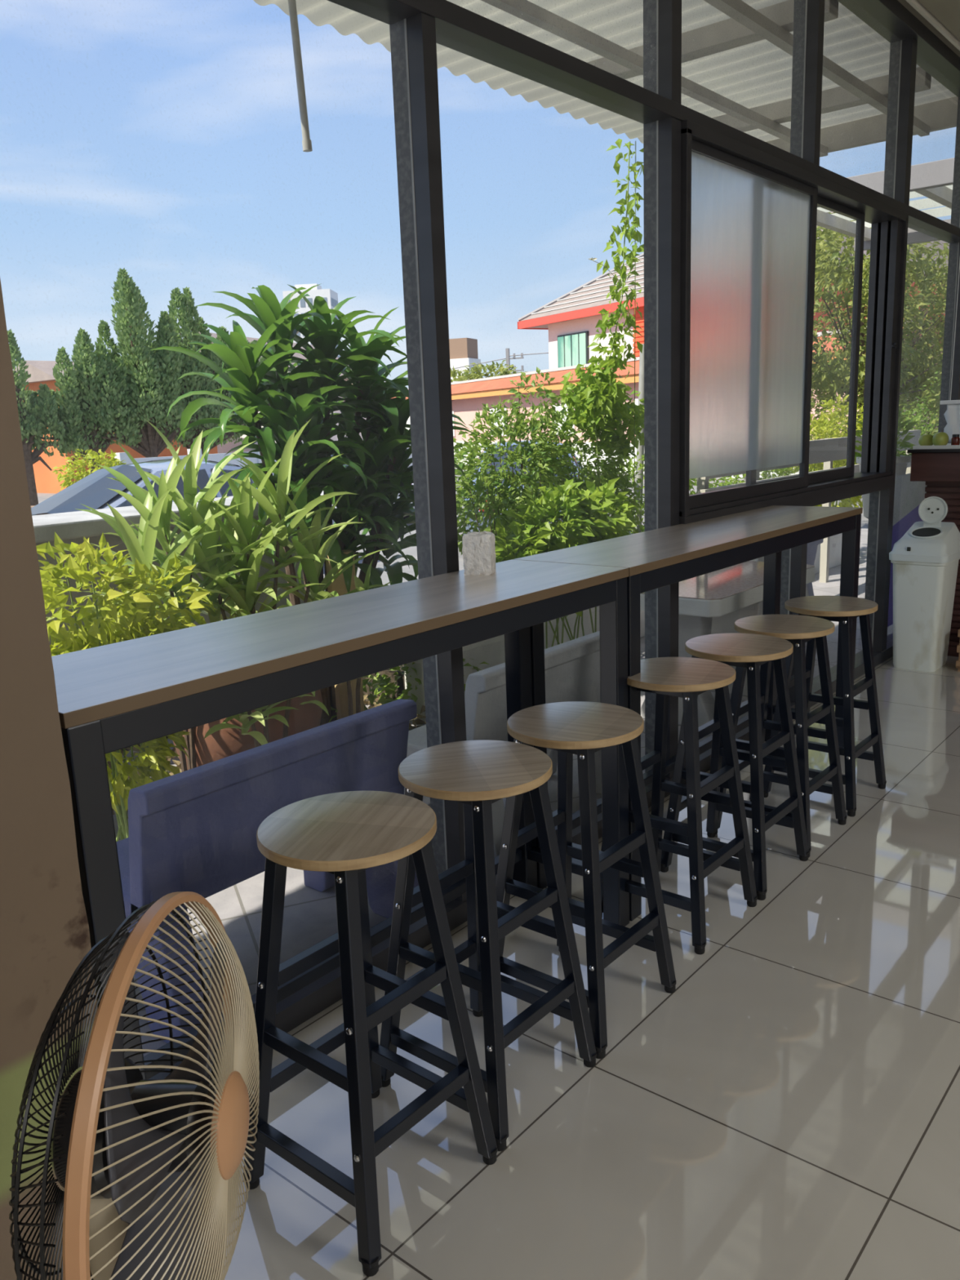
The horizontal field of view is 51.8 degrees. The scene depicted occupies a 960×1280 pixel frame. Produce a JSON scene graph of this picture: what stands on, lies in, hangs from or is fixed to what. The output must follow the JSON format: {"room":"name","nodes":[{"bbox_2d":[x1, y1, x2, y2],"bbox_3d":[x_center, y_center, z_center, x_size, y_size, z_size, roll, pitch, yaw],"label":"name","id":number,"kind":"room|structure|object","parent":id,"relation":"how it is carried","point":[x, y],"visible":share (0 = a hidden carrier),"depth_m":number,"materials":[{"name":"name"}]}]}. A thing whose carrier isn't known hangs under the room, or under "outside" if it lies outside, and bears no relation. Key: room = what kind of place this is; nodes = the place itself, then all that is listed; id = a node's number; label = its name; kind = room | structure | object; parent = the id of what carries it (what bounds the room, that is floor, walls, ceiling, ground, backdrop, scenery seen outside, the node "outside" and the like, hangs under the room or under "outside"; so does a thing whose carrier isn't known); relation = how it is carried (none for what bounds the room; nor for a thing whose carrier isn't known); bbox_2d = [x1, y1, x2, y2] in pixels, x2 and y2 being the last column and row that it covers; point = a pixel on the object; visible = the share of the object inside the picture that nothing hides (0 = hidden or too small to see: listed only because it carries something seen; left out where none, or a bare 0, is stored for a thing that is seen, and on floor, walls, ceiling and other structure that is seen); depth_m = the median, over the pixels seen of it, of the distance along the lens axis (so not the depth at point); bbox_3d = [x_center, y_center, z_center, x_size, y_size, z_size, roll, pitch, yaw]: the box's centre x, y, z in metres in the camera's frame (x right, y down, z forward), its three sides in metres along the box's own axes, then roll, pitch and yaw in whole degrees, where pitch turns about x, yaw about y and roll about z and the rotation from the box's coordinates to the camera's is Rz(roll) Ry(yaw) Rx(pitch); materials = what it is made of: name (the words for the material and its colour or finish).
{"room":"cafe","nodes":[
{"label":"cafe","id":0,"kind":"room"},
{"bbox_2d":[0,279,97,1279],"bbox_3d":[-2.014,-0.101,-0.098,0.560,3.045,3.867,8,16,39],"label":"wall","id":1,"kind":"structure","parent":0,"point":[45,933],"depth_m":1.28,"materials":[{"name":"paint"}]},
{"bbox_2d":[389,12,466,902],"bbox_3d":[-0.128,-0.735,2.405,0.100,2.940,0.048,8,16,39],"label":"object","id":2,"kind":"structure","parent":1,"relation":"attached to","point":[413,46],"depth_m":2.39,"materials":[{"name":"metal"}]},
{"bbox_2d":[149,632,893,1080],"bbox_3d":[1.252,0.335,4.277,0.104,0.060,14.400,8,16,39],"label":"trim","id":3,"kind":"structure","parent":1,"relation":"attached to","point":[299,1007],"depth_m":2.46,"materials":[{"name":"metal"}]},
{"bbox_2d":[327,0,959,243],"bbox_3d":[1.167,-1.827,3.800,0.106,0.045,14.400,8,16,39],"label":"trim","id":4,"kind":"structure","parent":1,"relation":"attached to","point":[459,28],"depth_m":2.66,"materials":[{"name":"metal"}]},
{"bbox_2d":[643,0,681,778],"bbox_3d":[0.600,-0.952,3.260,0.100,2.940,0.062,8,16,39],"label":"steel post","id":5,"kind":"object","parent":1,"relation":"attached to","point":[662,19],"depth_m":3.21,"materials":[{"name":"metal"}]},
{"bbox_2d":[779,543,807,702],"bbox_3d":[1.366,-0.159,4.335,0.100,0.870,0.062,8,16,39],"label":"trim","id":6,"kind":"structure","parent":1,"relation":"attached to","point":[793,560],"depth_m":4.28,"materials":[{"name":"metal"}]},
{"bbox_2d":[679,120,908,524],"bbox_3d":[1.322,-1.208,4.099,0.142,1.303,2.210,8,16,39],"label":"window","id":7,"kind":"structure","parent":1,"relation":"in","point":[748,214],"depth_m":3.75,"materials":[{"name":"glass"}]},
{"bbox_2d":[790,0,824,165],"bbox_3d":[1.284,-2.232,3.878,0.100,0.760,0.057,8,16,39],"label":"trim","id":8,"kind":"structure","parent":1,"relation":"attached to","point":[808,15],"depth_m":3.86,"materials":[{"name":"metal"}]},
{"bbox_2d":[864,37,917,652],"bbox_3d":[2.049,-1.384,4.961,0.100,2.940,0.077,8,16,39],"label":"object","id":9,"kind":"structure","parent":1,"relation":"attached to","point":[903,53],"depth_m":4.75,"materials":[{"name":"metal"}]},
{"bbox_2d":[837,0,959,97],"bbox_3d":[1.147,-2.582,3.626,0.130,0.062,14.400,8,16,39],"label":"trim","id":10,"kind":"structure","parent":1,"relation":"attached to","point":[890,19],"depth_m":4.56,"materials":[{"name":"metal"}]},
{"bbox_2d":[897,0,959,57],"bbox_3d":[1.236,-2.593,3.546,0.015,0.030,14.400,8,16,39],"label":"trim","id":11,"kind":"structure","parent":1,"relation":"attached to","point":[915,4],"depth_m":4.54,"materials":[{"name":"white paint"}]},
{"bbox_2d":[937,97,959,443],"bbox_3d":[2.778,-1.601,5.816,0.100,2.940,0.048,8,16,39],"label":"steel post","id":12,"kind":"object","parent":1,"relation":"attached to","point":[954,248],"depth_m":5.74,"materials":[{"name":"metal"}]},
{"bbox_2d":[121,736,168,751],"bbox_3d":[-1.281,0.358,6.440,1.248,0.280,18.000,8,16,39],"label":"ground","id":13,"kind":"structure","parent":0,"point":[139,744],"depth_m":5.03,"materials":[{"name":"soil"}]},
{"bbox_2d":[31,494,323,648],"bbox_3d":[-2.661,0.277,4.217,0.600,1.400,4.950,8,16,39],"label":"wall","id":14,"kind":"structure","parent":13,"relation":"on","point":[69,526],"depth_m":4.84,"materials":[{"name":"grey concrete"}]},
{"bbox_2d":[762,212,949,504],"bbox_3d":[6.463,-4.291,15.206,2.610,4.412,8.882,8,16,39],"label":"tree","id":15,"kind":"object","parent":13,"relation":"on","point":[917,366],"visible":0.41,"depth_m":13.71,"materials":[{"name":"green plant"}]},
{"bbox_2d":[36,462,863,585],"bbox_3d":[-33.514,-12.849,73.365,135.398,0.350,190.000,8,16,39],"label":"ground","id":16,"kind":"structure","parent":0,"point":[412,550],"depth_m":14.29,"materials":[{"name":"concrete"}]},
{"bbox_2d":[7,328,67,506],"bbox_3d":[-10.552,-4.987,22.899,1.222,4.260,1.810,8,16,39],"label":"cypress tree","id":17,"kind":"object","parent":16,"relation":"on","point":[28,426],"visible":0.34,"depth_m":22.79,"materials":[{"name":"green plant"}]},
{"bbox_2d":[22,327,142,473],"bbox_3d":[-9.644,-5.292,23.956,1.260,4.331,2.940,8,16,39],"label":"cypress tree","id":18,"kind":"object","parent":16,"relation":"on","point":[77,401],"visible":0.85,"depth_m":23.44,"materials":[{"name":"green plant"}]},
{"bbox_2d":[52,448,125,491],"bbox_3d":[-8.427,-3.420,21.672,1.450,1.558,1.893,8,16,39],"label":"shrub","id":19,"kind":"object","parent":16,"relation":"on","point":[91,455],"visible":0.48,"depth_m":21.38,"materials":[{"name":"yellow plant"}]},
{"bbox_2d":[13,360,217,493],"bbox_3d":[-12.688,-7.572,34.884,4.000,4.300,6.400,8,16,39],"label":"building","id":20,"kind":"object","parent":16,"relation":"on","point":[41,371],"visible":0.02,"depth_m":32.72,"materials":[{"name":"orange paint"}]},
{"bbox_2d":[88,267,222,457],"bbox_3d":[-8.419,-6.364,25.286,1.866,5.756,3.772,5,15,31],"label":"cypress tree","id":21,"kind":"object","parent":16,"relation":"on","point":[148,396],"visible":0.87,"depth_m":24.46,"materials":[{"name":"green plant"}]},
{"bbox_2d":[31,458,334,524],"bbox_3d":[-3.714,-1.429,11.940,1.810,1.490,4.400,7,16,37],"label":"car","id":22,"kind":"object","parent":16,"relation":"on","point":[92,491],"visible":0.04,"depth_m":11.04,"materials":[{"name":"silver metal"}]},
{"bbox_2d":[31,444,412,507],"bbox_3d":[-6.363,-4.285,25.581,0.550,1.400,14.500,8,16,39],"label":"wall","id":23,"kind":"structure","parent":16,"relation":"on","point":[122,456],"depth_m":24.97,"materials":[{"name":"white"}]},
{"bbox_2d":[166,286,282,454],"bbox_3d":[-7.234,-6.830,27.548,1.702,5.602,5.182,7,16,37],"label":"cypress tree","id":24,"kind":"object","parent":16,"relation":"on","point":[187,310],"visible":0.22,"depth_m":26.43,"materials":[{"name":"green plant"}]},
{"bbox_2d":[199,331,366,453],"bbox_3d":[-9.226,-10.089,42.669,7.200,5.600,9.000,2,13,20],"label":"building","id":25,"kind":"object","parent":16,"relation":"on","point":[225,448],"visible":0.04,"depth_m":39.29,"materials":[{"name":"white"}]},
{"bbox_2d":[282,283,340,357],"bbox_3d":[-25.529,-42.949,153.776,7.260,23.200,5.660,-1,12,4],"label":"high rise","id":26,"kind":"object","parent":16,"relation":"on","point":[329,295],"visible":0.07,"depth_m":149.28,"materials":[{"name":"white"}]},
{"bbox_2d":[320,454,414,519],"bbox_3d":[-2.592,-3.115,19.387,1.810,1.490,4.400,-7,13,-19],"label":"car","id":27,"kind":"object","parent":16,"relation":"on","point":[322,493],"visible":0.02,"depth_m":17.79,"materials":[{"name":"white paint"}]},
{"bbox_2d":[384,348,548,382],"bbox_3d":[3.162,-18.326,74.345,0.814,7.100,34.483,-14,17,-43],"label":"utility pole","id":28,"kind":"object","parent":16,"relation":"on","point":[508,358],"visible":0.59,"depth_m":74.21,"materials":[{"name":"grey"}]},
{"bbox_2d":[450,360,527,382],"bbox_3d":[-0.693,-16.260,66.379,6.625,4.691,10.900,-10,15,-32],"label":"hedge","id":29,"kind":"object","parent":16,"relation":"on","point":[478,375],"visible":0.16,"depth_m":62.89,"materials":[{"name":"green plant"}]},
{"bbox_2d":[462,440,586,537],"bbox_3d":[0.702,-2.205,14.671,1.810,1.490,4.400,-2,12,2],"label":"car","id":30,"kind":"object","parent":16,"relation":"on","point":[496,455],"visible":0.09,"depth_m":13.54,"materials":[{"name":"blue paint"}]},
{"bbox_2d":[391,320,942,479],"bbox_3d":[4.017,-8.814,39.166,6.060,3.600,36.600,-8,13,-23],"label":"building","id":31,"kind":"object","parent":16,"relation":"on","point":[468,397],"visible":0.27,"depth_m":38.17,"materials":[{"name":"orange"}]},
{"bbox_2d":[448,337,480,382],"bbox_3d":[-1.906,-26.092,103.285,3.200,10.200,3.200,3,13,22],"label":"tower block","id":32,"kind":"object","parent":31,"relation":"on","point":[463,351],"visible":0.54,"depth_m":101.13,"materials":[{"name":"concrete"}]},
{"bbox_2d":[517,211,949,368],"bbox_3d":[11.686,-13.880,45.111,12.071,10.340,18.071,-9,14,-29],"label":"house","id":33,"kind":"object","parent":16,"relation":"on","point":[571,319],"visible":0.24,"depth_m":46.03,"materials":[{"name":"white paint"}]},
{"bbox_2d":[107,528,893,1056],"bbox_3d":[0.206,0.557,5.224,2.610,0.300,18.000,8,16,39],"label":"ground","id":34,"kind":"structure","parent":0,"point":[309,914],"depth_m":3.25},
{"bbox_2d":[35,532,217,841],"bbox_3d":[-1.312,0.195,3.619,0.634,1.217,0.793,8,16,39],"label":"shrub","id":35,"kind":"object","parent":34,"relation":"on","point":[134,619],"visible":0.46,"depth_m":3.52,"materials":[{"name":"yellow plant"}]},
{"bbox_2d":[64,420,315,772],"bbox_3d":[-1.179,-0.113,4.120,0.780,1.592,1.154,8,16,39],"label":"leafy plant","id":36,"kind":"object","parent":34,"relation":"on","point":[155,513],"visible":0.51,"depth_m":3.96,"materials":[{"name":"green plant"}]},
{"bbox_2d":[193,709,256,767],"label":"terracotta pot","id":37,"kind":"object","parent":34,"relation":"on","point":[220,744],"depth_m":4.13,"materials":[{"name":"orange ceramic"}]},
{"bbox_2d":[106,694,426,818],"bbox_3d":[-0.887,0.425,4.989,1.193,0.149,2.589,8,16,39],"label":"leaf litter","id":38,"kind":"object","parent":34,"relation":"on","point":[418,722],"visible":0.06,"depth_m":5.00,"materials":[{"name":"brown plant"}]},
{"bbox_2d":[204,598,328,747],"bbox_3d":[-0.832,0.282,3.952,0.427,0.866,0.788,5,14,29],"label":"cane","id":39,"kind":"object","parent":34,"relation":"on","point":[261,714],"visible":0.18,"depth_m":3.87,"materials":[{"name":"green plant"}]},
{"bbox_2d":[116,698,418,1043],"bbox_3d":[-0.657,0.590,2.890,0.504,0.705,0.930,8,16,39],"label":"bench","id":40,"kind":"object","parent":34,"relation":"on","point":[194,829],"visible":0.47,"depth_m":2.59,"materials":[{"name":"blue fabric"}]},
{"bbox_2d":[155,419,387,622],"bbox_3d":[-0.839,-0.134,4.209,1.069,1.568,0.789,-8,14,-26],"label":"leafy plant","id":41,"kind":"object","parent":34,"relation":"on","point":[307,550],"visible":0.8,"depth_m":4.10,"materials":[{"name":"green plant"}]},
{"bbox_2d":[266,700,286,742],"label":"terracotta pot","id":42,"kind":"object","parent":34,"relation":"on","point":[275,727],"depth_m":4.17,"materials":[{"name":"brown ceramic"}]},
{"bbox_2d":[288,689,322,736],"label":"terracotta pot","id":43,"kind":"object","parent":34,"relation":"on","point":[308,716],"depth_m":4.28,"materials":[{"name":"brown ceramic"}]},
{"bbox_2d":[150,284,474,725],"bbox_3d":[-0.709,-0.621,4.915,0.992,2.213,1.672,8,16,39],"label":"dracaena","id":44,"kind":"object","parent":34,"relation":"on","point":[377,470],"visible":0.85,"depth_m":4.62,"materials":[{"name":"green plant"}]},
{"bbox_2d":[325,549,364,719],"bbox_3d":[-0.647,0.042,4.810,0.115,0.950,0.130,8,16,39],"label":"post","id":45,"kind":"object","parent":34,"relation":"on","point":[338,585],"visible":0.15,"depth_m":4.80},
{"bbox_2d":[327,559,402,715],"bbox_3d":[-0.523,0.127,4.387,0.432,0.957,0.437,-6,13,-15],"label":"cane","id":46,"kind":"object","parent":34,"relation":"on","point":[358,583],"visible":0.08,"depth_m":4.36,"materials":[{"name":"green plant"}]},
{"bbox_2d":[362,664,404,705],"bbox_3d":[1.322,-0.341,7.892,0.680,0.220,6.250,8,16,39],"label":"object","id":47,"kind":"object","parent":34,"relation":"on","point":[401,681],"visible":0.07,"depth_m":5.39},
{"bbox_2d":[453,366,644,561],"bbox_3d":[0.428,-0.838,6.512,0.919,1.860,2.140,9,17,42],"label":"shrub","id":48,"kind":"object","parent":47,"relation":"on","point":[506,497],"visible":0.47,"depth_m":6.13,"materials":[{"name":"green plant"}]},
{"bbox_2d":[559,138,644,509],"bbox_3d":[0.870,-1.668,6.650,0.930,3.179,0.603,-12,16,-37],"label":"climbing vine","id":49,"kind":"object","parent":47,"relation":"on","point":[603,397],"visible":1,"depth_m":6.43,"materials":[{"name":"green plant"}]},
{"bbox_2d":[634,343,644,532],"bbox_3d":[1.227,-1.213,7.611,0.056,2.054,0.196,8,16,39],"label":"pole","id":50,"kind":"object","parent":47,"relation":"on","point":[641,384],"visible":0.18,"depth_m":7.54,"materials":[{"name":"grey plastic"}]},
{"bbox_2d":[573,450,799,534],"bbox_3d":[1.886,-1.101,8.342,0.569,1.073,3.949,8,16,39],"label":"hedge","id":51,"kind":"object","parent":47,"relation":"on","point":[629,463],"visible":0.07,"depth_m":7.96,"materials":[{"name":"green plant"}]},
{"bbox_2d":[743,157,954,482],"bbox_3d":[3.913,-2.242,8.895,2.100,3.300,2.690,8,16,39],"label":"pergola","id":52,"kind":"object","parent":47,"relation":"on","point":[934,180],"visible":0.24,"depth_m":8.24,"materials":[{"name":"grey metal"}]},
{"bbox_2d":[328,657,488,722],"bbox_3d":[-0.452,0.231,5.283,0.544,0.384,1.162,8,16,39],"label":"undergrowth","id":53,"kind":"object","parent":34,"relation":"on","point":[384,684],"visible":0.27,"depth_m":5.20,"materials":[{"name":"green plant"}]},
{"bbox_2d":[404,631,601,857],"bbox_3d":[0.144,0.348,3.845,0.504,0.705,0.930,8,16,39],"label":"outdoor chair","id":54,"kind":"object","parent":34,"relation":"on","point":[572,667],"visible":0.17,"depth_m":3.59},
{"bbox_2d":[462,477,637,648],"bbox_3d":[0.426,-0.276,5.465,0.587,1.207,1.355,8,16,39],"label":"leafy bush","id":55,"kind":"object","parent":34,"relation":"on","point":[535,536],"visible":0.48,"depth_m":5.31,"materials":[{"name":"green plant"}]},
{"bbox_2d":[404,533,842,715],"bbox_3d":[1.625,-0.357,7.609,0.220,0.350,6.280,8,16,39],"label":"fence","id":56,"kind":"object","parent":34,"relation":"on","point":[491,651],"visible":0.19,"depth_m":5.72,"materials":[{"name":"metal"}]},
{"bbox_2d":[697,477,708,493],"bbox_3d":[1.578,-0.696,7.015,0.060,1.270,0.060,8,16,39],"label":"post","id":57,"kind":"object","parent":34,"relation":"on","point":[701,483],"depth_m":6.91,"materials":[{"name":"beige"}]},
{"bbox_2d":[699,462,911,493],"bbox_3d":[3.084,-1.444,8.653,0.040,0.110,4.850,8,16,39],"label":"rail","id":58,"kind":"object","parent":57,"relation":"attached to","point":[856,469],"visible":0.21,"depth_m":7.29,"materials":[{"name":"beige"}]},
{"bbox_2d":[700,429,920,479],"bbox_3d":[3.076,-1.659,8.605,0.040,0.190,4.850,8,16,39],"label":"rail","id":59,"kind":"object","parent":57,"relation":"attached to","point":[820,451],"visible":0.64,"depth_m":8.47,"materials":[{"name":"beige metal"}]},
{"bbox_2d":[640,560,814,727],"bbox_3d":[1.211,0.012,5.193,0.660,0.700,1.200,8,16,39],"label":"outdoor chair","id":60,"kind":"object","parent":34,"relation":"on","point":[712,602],"visible":0.41,"depth_m":4.85,"materials":[{"name":"plastic"}]},
{"bbox_2d":[751,538,823,596],"bbox_3d":[1.786,-0.279,6.400,0.504,0.705,1.100,7,16,37],"label":"concrete bench","id":61,"kind":"object","parent":34,"relation":"on","point":[812,546],"visible":0.06,"depth_m":6.59,"materials":[{"name":"grey concrete"}]},
{"bbox_2d":[819,438,832,582],"bbox_3d":[3.074,-1.142,8.772,0.060,1.270,0.060,8,16,39],"label":"post","id":62,"kind":"object","parent":34,"relation":"on","point":[824,546],"visible":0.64,"depth_m":8.83,"materials":[{"name":"beige"}]},
{"bbox_2d":[789,395,863,507],"bbox_3d":[3.706,-1.711,10.328,0.751,1.668,1.871,9,17,42],"label":"shrub","id":63,"kind":"object","parent":34,"relation":"on","point":[818,432],"visible":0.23,"depth_m":10.19,"materials":[{"name":"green plant"}]},
{"bbox_2d":[846,408,917,519],"bbox_3d":[2.797,-0.848,6.880,0.527,1.531,0.554,8,16,39],"label":"potted plant","id":64,"kind":"object","parent":34,"relation":"on","point":[902,460],"visible":0.25,"depth_m":6.72,"materials":[{"name":"green plant"}]},
{"bbox_2d":[887,473,927,626],"bbox_3d":[2.693,-0.513,6.332,0.024,1.120,0.990,8,16,39],"label":"banner stand","id":65,"kind":"object","parent":34,"relation":"on","point":[908,495],"visible":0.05,"depth_m":6.31,"materials":[{"name":"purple fabric"}]},
{"bbox_2d":[898,371,941,454],"bbox_3d":[5.294,-2.218,11.755,2.116,1.924,0.937,-13,16,-39],"label":"shrub","id":66,"kind":"object","parent":34,"relation":"on","point":[917,415],"visible":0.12,"depth_m":11.69,"materials":[{"name":"green plant"}]},
{"bbox_2d":[921,302,946,435],"bbox_3d":[5.700,-2.814,11.051,1.221,3.351,2.473,8,16,39],"label":"shrub","id":67,"kind":"object","parent":34,"relation":"on","point":[936,391],"visible":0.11,"depth_m":10.85,"materials":[{"name":"green plant"}]},
{"bbox_2d":[207,655,959,1279],"bbox_3d":[3.487,0.737,2.474,5.940,0.120,14.400,8,16,39],"label":"floor","id":68,"kind":"structure","parent":0,"point":[790,1110],"depth_m":1.96,"materials":[{"name":"tile"}]},
{"bbox_2d":[8,891,259,1279],"bbox_3d":[-0.322,0.687,0.943,0.361,0.928,0.380,8,16,39],"label":"pedestal fan","id":69,"kind":"object","parent":68,"relation":"on","point":[139,1197],"visible":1,"depth_m":0.83,"materials":[{"name":"beige metal"}]},
{"bbox_2d":[88,901,259,1279],"bbox_3d":[-0.245,0.429,0.876,0.050,0.393,0.393,-2,12,2],"label":"grille","id":70,"kind":"object","parent":69,"relation":"attached to","point":[158,1211],"depth_m":0.84,"materials":[{"name":"beige metal"}]},
{"bbox_2d":[51,559,629,1079],"bbox_3d":[-0.221,0.409,2.111,0.365,0.960,1.468,8,16,39],"label":"bar table","id":71,"kind":"object","parent":68,"relation":"on","point":[113,697],"visible":0.62,"depth_m":1.81,"materials":[{"name":"laminate"}]},
{"bbox_2d":[462,530,495,575],"bbox_3d":[-0.002,-0.218,2.434,0.075,0.108,0.066,0,13,11],"label":"pack","id":72,"kind":"object","parent":71,"relation":"on","point":[478,549],"visible":1,"depth_m":2.41,"materials":[{"name":"white paper"}]},
{"bbox_2d":[243,791,497,1276],"bbox_3d":[-0.209,0.637,1.726,0.333,0.680,0.332,8,16,39],"label":"bar stool","id":73,"kind":"object","parent":68,"relation":"on","point":[344,835],"visible":0.93,"depth_m":1.67,"materials":[{"name":"laminate"}]},
{"bbox_2d":[379,740,596,1151],"bbox_3d":[0.004,0.572,1.986,0.333,0.680,0.332,8,16,39],"label":"bar stool","id":74,"kind":"object","parent":68,"relation":"on","point":[477,775],"visible":0.94,"depth_m":1.93,"materials":[{"name":"black"}]},
{"bbox_2d":[495,701,676,1058],"bbox_3d":[0.221,0.507,2.239,0.333,0.680,0.332,8,16,39],"label":"bar stool","id":75,"kind":"object","parent":68,"relation":"on","point":[583,729],"visible":0.79,"depth_m":2.19,"materials":[{"name":"black"}]},
{"bbox_2d":[600,657,757,954],"bbox_3d":[0.520,0.410,2.627,0.333,0.680,0.332,8,16,39],"label":"bar stool","id":76,"kind":"object","parent":68,"relation":"on","point":[685,677],"visible":0.79,"depth_m":2.56,"materials":[{"name":"black"}]},
{"bbox_2d":[514,505,862,920],"bbox_3d":[0.776,0.112,3.282,0.365,0.960,1.658,8,16,39],"label":"bar table","id":77,"kind":"object","parent":68,"relation":"on","point":[660,557],"visible":0.43,"depth_m":2.98,"materials":[{"name":"laminate"}]},
{"bbox_2d":[660,632,808,900],"bbox_3d":[0.749,0.343,2.890,0.333,0.680,0.332,8,16,39],"label":"bar stool","id":78,"kind":"object","parent":68,"relation":"on","point":[750,651],"visible":0.87,"depth_m":2.84,"materials":[{"name":"black"}]},
{"bbox_2d":[715,613,846,857],"bbox_3d":[0.955,0.280,3.137,0.333,0.680,0.332,8,16,39],"label":"bar stool","id":79,"kind":"object","parent":68,"relation":"on","point":[797,629],"visible":0.65,"depth_m":3.09,"materials":[{"name":"black"}]},
{"bbox_2d":[763,595,886,816],"bbox_3d":[1.203,0.207,3.427,0.333,0.680,0.332,8,16,39],"label":"bar stool","id":80,"kind":"object","parent":68,"relation":"on","point":[842,609],"visible":0.71,"depth_m":3.37,"materials":[{"name":"black"}]},
{"bbox_2d":[888,496,959,671],"bbox_3d":[2.277,-0.293,5.063,0.284,0.870,0.334,8,16,39],"label":"waste bin","id":81,"kind":"object","parent":68,"relation":"on","point":[925,559],"visible":1,"depth_m":4.98,"materials":[{"name":"white plastic"}]},
{"bbox_2d":[906,448,959,657],"bbox_3d":[3.199,-0.416,4.923,1.912,1.100,0.670,8,16,39],"label":"base cabinet","id":82,"kind":"object","parent":68,"relation":"on","point":[940,468],"visible":0.22,"depth_m":5.15,"materials":[{"name":"brown wood"}]},
{"bbox_2d":[906,448,959,453],"bbox_3d":[3.178,-0.945,4.806,1.912,0.018,0.670,8,16,39],"label":"countertop","id":83,"kind":"structure","parent":82,"relation":"on","point":[910,451],"depth_m":5.08,"materials":[{"name":"black"}]},
{"bbox_2d":[912,443,959,448],"bbox_3d":[2.503,-1.011,5.144,0.390,0.018,0.300,8,16,39],"label":"serving tray","id":84,"kind":"object","parent":83,"relation":"on","point":[948,446],"visible":0.74,"depth_m":5.08,"materials":[{"name":"white"}]},
{"bbox_2d":[918,432,933,445],"bbox_3d":[2.353,-1.055,5.207,0.079,0.077,0.063,3,13,22],"label":"mango","id":85,"kind":"object","parent":84,"relation":"on","point":[925,439],"visible":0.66,"depth_m":5.19,"materials":[{"name":"green plant"}]},
{"bbox_2d":[932,430,948,445],"bbox_3d":[2.393,-1.046,5.135,0.090,0.088,0.072,-9,14,-28],"label":"mango","id":86,"kind":"object","parent":84,"relation":"on","point":[941,438],"visible":0.8,"depth_m":5.11,"materials":[{"name":"green plant"}]},
{"bbox_2d":[951,434,959,444],"bbox_3d":[2.449,-1.027,5.091,0.040,0.065,0.040,8,16,39],"label":"sauce jar","id":87,"kind":"object","parent":84,"relation":"on","point":[955,440],"visible":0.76,"depth_m":5.08,"materials":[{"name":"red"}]},
{"bbox_2d":[955,628,959,671],"bbox_3d":[2.615,0.052,4.947,0.380,0.220,0.200,7,15,36],"label":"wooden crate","id":88,"kind":"object","parent":68,"relation":"on","point":[957,662],"visible":1,"depth_m":4.99,"materials":[{"name":"brown wood"}]},
{"bbox_2d":[860,516,868,528],"bbox_3d":[66.422,-8.860,37.406,64.600,0.350,117.998,8,16,39],"label":"ground","id":89,"kind":"structure","parent":0,"point":[864,521],"depth_m":15.52,"materials":[{"name":"concrete"}]},
{"bbox_2d":[917,0,959,40],"bbox_3d":[3.449,-2.357,1.721,5.720,0.155,14.400,8,16,39],"label":"ceiling","id":90,"kind":"structure","parent":0,"point":[947,12],"depth_m":4.45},
{"bbox_2d":[939,259,959,442],"bbox_3d":[2.550,-2.002,5.119,0.225,1.920,0.024,8,16,39],"label":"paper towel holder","id":91,"kind":"object","parent":90,"relation":"hanging from","point":[952,415],"visible":0.81,"depth_m":5.32,"materials":[{"name":"white plastic"}]},
{"label":"outside","id":92,"kind":"structure","parent":0,"visible":0},
{"bbox_3d":[-0.345,-2.392,3.071,1.350,0.095,0.100,8,16,39],"label":"rafter","id":93,"kind":"object","parent":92,"visible":0},
{"bbox_2d":[480,0,827,156],"bbox_3d":[-1.870,-1.928,1.578,0.050,0.048,12.850,8,16,39],"label":"roof purlin","id":94,"kind":"structure","parent":93,"relation":"attached to","point":[526,11],"depth_m":4.47,"materials":[{"name":"paint"}]},
{"bbox_2d":[703,0,929,137],"bbox_3d":[-1.392,-1.861,1.188,0.050,0.048,12.850,8,16,39],"label":"roof purlin","id":95,"kind":"structure","parent":93,"relation":"attached to","point":[739,11],"depth_m":4.43,"materials":[{"name":"paint"}]},
{"bbox_3d":[-4.166,-1.254,-1.413,1.350,0.095,0.100,8,16,39],"label":"rafter","id":96,"kind":"object","parent":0,"visible":0},
{"bbox_2d":[253,0,956,143],"bbox_3d":[-1.866,-2.078,1.572,1.860,0.064,12.905,8,16,39],"label":"roof","id":97,"kind":"structure","parent":96,"relation":"on","point":[759,73],"depth_m":4.97,"materials":[{"name":"white metal"}]},
{"bbox_2d":[288,0,312,151],"bbox_3d":[-0.750,-2.356,4.117,0.039,0.587,0.066,8,16,39],"label":"drain pipe","id":98,"kind":"object","parent":97,"relation":"hanging from","point":[306,142],"visible":1,"depth_m":4.11,"materials":[{"name":"grey plastic"}]},
{"bbox_2d":[586,0,838,79],"bbox_3d":[0.992,-2.791,4.641,1.350,0.095,0.100,8,16,39],"label":"roof panel","id":99,"kind":"object","parent":97,"relation":"attached to","point":[729,33],"visible":0.43,"depth_m":4.51,"materials":[{"name":"paint"}]},
{"bbox_2d":[711,66,931,132],"bbox_3d":[1.852,-3.047,5.650,1.350,0.095,0.100,8,16,39],"label":"roof panel","id":100,"kind":"object","parent":97,"relation":"attached to","point":[835,99],"visible":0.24,"depth_m":5.51,"materials":[{"name":"paint"}]},
{"bbox_2d":[766,96,958,152],"bbox_3d":[2.217,-3.251,6.404,1.780,0.180,0.050,8,16,39],"label":"ceiling panel","id":101,"kind":"object","parent":97,"relation":"attached to","point":[941,114],"visible":0.22,"depth_m":6.19,"materials":[{"name":"paint"}]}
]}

